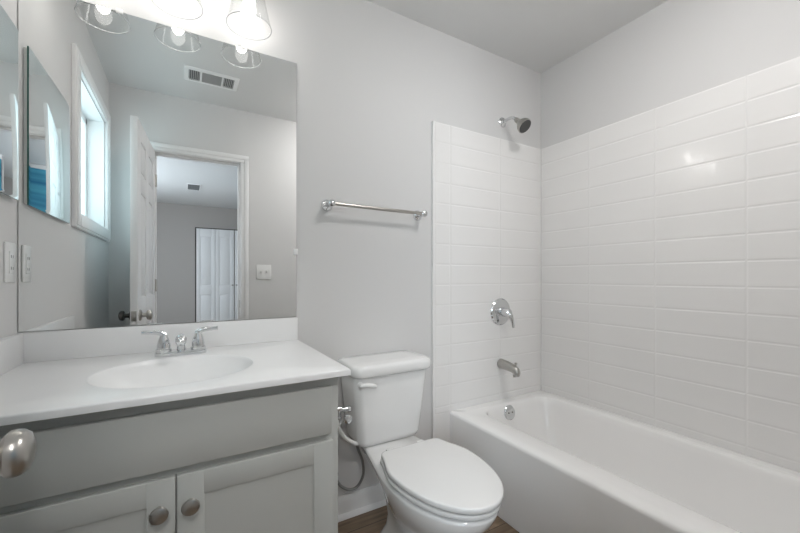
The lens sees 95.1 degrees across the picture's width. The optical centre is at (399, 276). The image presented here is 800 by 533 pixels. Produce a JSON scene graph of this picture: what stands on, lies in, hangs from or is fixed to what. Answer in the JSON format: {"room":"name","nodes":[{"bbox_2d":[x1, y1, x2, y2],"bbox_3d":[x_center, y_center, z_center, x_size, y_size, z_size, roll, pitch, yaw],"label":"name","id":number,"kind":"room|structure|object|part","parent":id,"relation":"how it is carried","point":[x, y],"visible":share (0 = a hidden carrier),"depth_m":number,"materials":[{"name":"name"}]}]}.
{"room":"bathroom","nodes":[
{"label":"bathroom","id":0,"kind":"room"},
{"bbox_2d":[0,0,17,338],"bbox_3d":[-0.856,-0.109,0.442,0.120,2.440,1.575,0,0,-30],"label":"wall","id":1,"kind":"structure","parent":0,"point":[8,206],"depth_m":1.09,"materials":[{"name":"white paint"}]},
{"bbox_2d":[0,4,17,199],"bbox_3d":[-1.046,-0.492,0.901,0.016,0.517,0.490,0,0,-30],"label":"medicine cabinet","id":2,"kind":"object","parent":1,"relation":"attached to","point":[8,30],"visible":1,"depth_m":1.05,"materials":[{"name":"silver mirror"}]},
{"bbox_2d":[4,241,15,282],"bbox_3d":[-1.162,-0.043,1.092,0.008,0.120,0.072,0,0,-30],"label":"wall outlet","id":3,"kind":"object","parent":1,"relation":"attached to","point":[9,248],"visible":1,"depth_m":1.08,"materials":[{"name":"white plastic"}]},
{"bbox_2d":[9,251,13,273],"bbox_3d":[-1.160,-0.043,1.093,0.003,0.066,0.033,0,0,-30],"label":"receptacle","id":4,"kind":"object","parent":3,"relation":"attached to","point":[11,253],"depth_m":1.09,"materials":[{"name":"grey plastic"}]},
{"bbox_2d":[18,0,540,495],"bbox_3d":[-0.171,-0.109,1.824,2.698,2.440,0.120,0,0,-30],"label":"wall","id":5,"kind":"structure","parent":0,"point":[372,80],"depth_m":1.75,"materials":[{"name":"white paint"}]},
{"bbox_2d":[18,0,297,331],"bbox_3d":[-0.820,-0.381,1.369,0.872,1.106,0.009,0,0,-30],"label":"wall mirror","id":6,"kind":"object","parent":5,"relation":"attached to","point":[157,161],"visible":1,"depth_m":1.31,"materials":[{"name":"silver mirror"}]},
{"bbox_2d":[23,317,297,362],"bbox_3d":[-0.819,0.223,1.361,0.872,0.096,0.014,0,0,-30],"label":"backsplash","id":7,"kind":"structure","parent":5,"relation":"attached to","point":[42,346],"depth_m":1.29,"materials":[{"name":"stone"}]},
{"bbox_2d":[151,0,202,19],"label":"vanity light","id":8,"kind":"object","parent":5,"relation":"attached to","point":[151,0],"depth_m":1.32,"materials":[{"name":"clear glass"}]},
{"bbox_2d":[226,0,271,40],"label":"vanity light","id":9,"kind":"object","parent":5,"relation":"attached to","point":[249,11],"depth_m":1.37,"materials":[{"name":"clear glass"}]},
{"bbox_3d":[-0.569,-1.035,1.383,0.045,0.136,0.045,0,0,-30],"label":"light bulb","id":10,"kind":"part","parent":9,"relation":"part of","materials":[{"name":"white glass"}]},
{"bbox_2d":[338,405,364,490],"bbox_3d":[-0.245,0.753,1.587,0.161,0.438,0.197,0,0,3],"label":"supply valve","id":11,"kind":"object","parent":5,"relation":"attached to","point":[347,419],"visible":0.82,"depth_m":1.53,"materials":[{"name":"silver metal"}]},
{"bbox_3d":[-0.234,0.570,1.505,0.073,0.071,0.038,0,0,-30],"label":"valve handle","id":12,"kind":"part","parent":11,"relation":"part of","materials":[{"name":"silver metal"}]},
{"bbox_2d":[338,483,385,521],"bbox_3d":[-0.141,1.062,1.755,0.734,0.098,0.030,0,0,-30],"label":"baseboard","id":13,"kind":"structure","parent":5,"relation":"attached to","point":[367,499],"depth_m":1.73,"materials":[{"name":"white paint"}]},
{"bbox_2d":[321,199,426,220],"bbox_3d":[-0.101,-0.321,1.750,0.542,0.058,0.079,0,0,-30],"label":"towel bar","id":14,"kind":"object","parent":5,"relation":"attached to","point":[327,205],"visible":1,"depth_m":1.69,"materials":[{"name":"silver metal"}]},
{"bbox_3d":[-0.312,-0.323,1.627,0.054,0.054,0.079,0,0,-30],"label":"post","id":15,"kind":"part","parent":14,"relation":"part of","materials":[{"name":"silver metal"}]},
{"bbox_3d":[-0.089,-0.321,1.731,0.503,0.021,0.017,0,0,-30],"label":"rail","id":16,"kind":"part","parent":14,"relation":"part of","materials":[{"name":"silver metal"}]},
{"bbox_3d":[0.110,-0.319,1.873,0.054,0.054,0.079,0,0,-30],"label":"post","id":17,"kind":"part","parent":14,"relation":"part of","materials":[{"name":"silver metal"}]},
{"bbox_2d":[499,116,530,132],"bbox_3d":[0.676,-0.895,2.138,0.085,0.138,0.193,0,0,-30],"label":"showerhead","id":18,"kind":"object","parent":5,"relation":"attached to","point":[523,124],"visible":1,"depth_m":2.09,"materials":[{"name":"silver metal"}]},
{"bbox_3d":[0.650,-0.926,2.167,0.018,0.043,0.111,0,0,-30],"label":"shower arm","id":19,"kind":"part","parent":18,"relation":"part of","materials":[{"name":"silver metal"}]},
{"bbox_2d":[432,56,799,472],"bbox_3d":[0.941,0.140,1.493,0.872,1.939,1.574,0,0,-30],"label":"tub surround","id":20,"kind":"object","parent":5,"relation":"attached to","point":[646,265],"visible":0.94,"depth_m":1.85,"materials":[{"name":"tile"}]},
{"bbox_3d":[0.547,0.140,2.165,0.871,1.939,0.016,0,0,-30],"label":"panel","id":21,"kind":"part","parent":20,"relation":"part of","materials":[{"name":"tile"}]},
{"bbox_2d":[490,298,514,327],"bbox_3d":[0.623,0.213,2.153,0.160,0.169,0.090,0,0,-30],"label":"shower valve","id":22,"kind":"object","parent":20,"relation":"attached to","point":[500,312],"visible":1,"depth_m":2.16,"materials":[{"name":"silver metal"}]},
{"bbox_3d":[0.643,0.248,2.134,0.048,0.100,0.031,0,0,16],"label":"lever handle","id":23,"kind":"part","parent":22,"relation":"part of","materials":[{"name":"silver metal"}]},
{"bbox_2d":[497,359,519,376],"bbox_3d":[0.636,0.531,2.131,0.057,0.086,0.141,0,0,-30],"label":"tub spout","id":24,"kind":"object","parent":20,"relation":"attached to","point":[502,364],"visible":1,"depth_m":2.11,"materials":[{"name":"silver metal"}]},
{"bbox_2d":[338,505,518,532],"bbox_3d":[1.239,1.161,-1.029,4.340,0.100,6.470,0,0,-30],"label":"floor","id":25,"kind":"structure","parent":0,"point":[374,521],"depth_m":1.64,"materials":[{"name":"brown wood"}]},
{"bbox_2d":[0,377,337,532],"bbox_3d":[-0.681,0.700,1.105,0.850,0.820,0.604,0,0,-30],"label":"vanity cabinet","id":26,"kind":"object","parent":25,"relation":"on","point":[260,460],"visible":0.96,"depth_m":0.89,"materials":[{"name":"grey paint"}]},
{"bbox_3d":[-0.717,0.732,0.780,0.406,0.508,0.018,0,0,-30],"label":"cabinet door","id":27,"kind":"part","parent":26,"relation":"part of","materials":[{"name":"grey paint"}]},
{"bbox_3d":[-0.557,0.548,0.845,0.040,0.040,0.030,0,0,-30],"label":"cabinet knob","id":28,"kind":"part","parent":26,"relation":"part of","materials":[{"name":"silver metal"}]},
{"bbox_2d":[0,317,350,425],"bbox_3d":[-0.673,0.279,1.115,0.874,0.208,0.598,0,0,-30],"label":"vanity countertop","id":29,"kind":"structure","parent":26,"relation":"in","point":[44,375],"depth_m":1.15,"materials":[{"name":"stone"}]},
{"bbox_2d":[141,326,217,356],"bbox_3d":[-0.744,0.225,1.245,0.230,0.091,0.130,0,0,-30],"label":"faucet","id":30,"kind":"object","parent":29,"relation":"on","point":[164,349],"visible":1,"depth_m":1.25,"materials":[{"name":"silver metal"}]},
{"bbox_3d":[-0.828,0.194,1.234,0.073,0.029,0.021,0,0,-41],"label":"lever handle","id":31,"kind":"part","parent":30,"relation":"part of","materials":[{"name":"silver metal"}]},
{"bbox_3d":[-0.808,0.223,1.252,0.048,0.071,0.048,0,0,-30],"label":"handle","id":32,"kind":"part","parent":30,"relation":"part of","materials":[{"name":"silver metal"}]},
{"bbox_3d":[-0.764,0.262,1.278,0.156,0.017,0.052,0,0,-30],"label":"plate","id":33,"kind":"part","parent":30,"relation":"part of","materials":[{"name":"silver metal"}]},
{"bbox_3d":[-0.742,0.224,1.242,0.033,0.067,0.123,0,0,-30],"label":"spout","id":34,"kind":"part","parent":30,"relation":"part of","materials":[{"name":"silver metal"}]},
{"bbox_3d":[-0.719,0.223,1.304,0.048,0.071,0.048,0,0,-30],"label":"handle","id":35,"kind":"part","parent":30,"relation":"part of","materials":[{"name":"silver metal"}]},
{"bbox_3d":[-0.694,0.194,1.313,0.073,0.029,0.021,0,0,-20],"label":"lever handle","id":36,"kind":"part","parent":30,"relation":"part of","materials":[{"name":"silver metal"}]},
{"bbox_3d":[-0.502,0.548,0.877,0.040,0.040,0.030,0,0,-30],"label":"cabinet knob","id":37,"kind":"part","parent":26,"relation":"part of","materials":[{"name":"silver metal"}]},
{"bbox_3d":[-0.369,0.732,0.983,0.392,0.508,0.018,0,0,-30],"label":"cabinet door","id":38,"kind":"part","parent":26,"relation":"part of","materials":[{"name":"grey paint"}]},
{"bbox_2d":[337,350,503,532],"bbox_3d":[0.071,0.738,1.428,0.396,0.744,0.798,0,0,-30],"label":"toilet","id":39,"kind":"object","parent":25,"relation":"on","point":[434,485],"visible":0.98,"depth_m":1.41,"materials":[{"name":"porcelain"},{"name":"plastic"}]},
{"bbox_3d":[-0.134,0.448,1.508,0.077,0.027,0.037,0,0,-30],"label":"flush lever","id":40,"kind":"part","parent":39,"relation":"part of","materials":[{"name":"white plastic"}]},
{"bbox_3d":[-0.074,0.573,1.676,0.368,0.308,0.196,0,0,-30],"label":"tank","id":41,"kind":"part","parent":39,"relation":"part of","materials":[{"name":"white ceramic"}]},
{"bbox_3d":[-0.072,0.393,1.671,0.396,0.054,0.234,0,0,-30],"label":"tank lid","id":42,"kind":"part","parent":39,"relation":"part of","materials":[{"name":"white ceramic"}]},
{"bbox_3d":[0.077,0.919,1.417,0.342,0.382,0.734,0,0,-30],"label":"bowl","id":43,"kind":"part","parent":39,"relation":"part of","materials":[{"name":"white ceramic"}]},
{"bbox_3d":[0.155,0.688,1.284,0.352,0.020,0.463,0,0,-30],"label":"seat lid","id":44,"kind":"part","parent":39,"relation":"part of","materials":[{"name":"white plastic"}]},
{"bbox_2d":[450,390,799,532],"bbox_3d":[0.991,0.923,1.522,0.755,0.374,1.573,0,0,-30],"label":"bathtub","id":45,"kind":"object","parent":25,"relation":"on","point":[562,465],"visible":0.98,"depth_m":1.55,"materials":[{"name":"white ceramic"}]},
{"bbox_3d":[0.635,0.787,2.123,0.082,0.082,0.031,0,0,-30],"label":"overflow plate","id":46,"kind":"part","parent":45,"relation":"part of","materials":[{"name":"silver metal"}]},
{"bbox_2d":[367,0,667,72],"bbox_3d":[0.241,-1.379,1.119,2.698,0.100,1.752,0,0,-30],"label":"ceiling","id":47,"kind":"structure","parent":0,"point":[536,35],"depth_m":1.90,"materials":[{"name":"white paint"}]},
{"bbox_2d":[541,0,799,148],"bbox_3d":[1.369,-0.109,1.743,0.120,2.440,1.575,0,0,-30],"label":"wall","id":48,"kind":"structure","parent":0,"point":[676,50],"depth_m":1.77,"materials":[{"name":"white paint"}]},
{"bbox_3d":[0.669,-0.109,0.388,2.698,2.440,0.058,0,0,-30],"label":"wall","id":49,"kind":"structure","parent":0,"visible":0},
{"bbox_2d":[0,428,35,478],"bbox_3d":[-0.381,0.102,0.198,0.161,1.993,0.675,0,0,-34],"label":"door knob","id":50,"kind":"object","parent":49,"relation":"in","point":[18,446],"depth_m":0.44,"materials":[{"name":"silver metal"}]}
]}

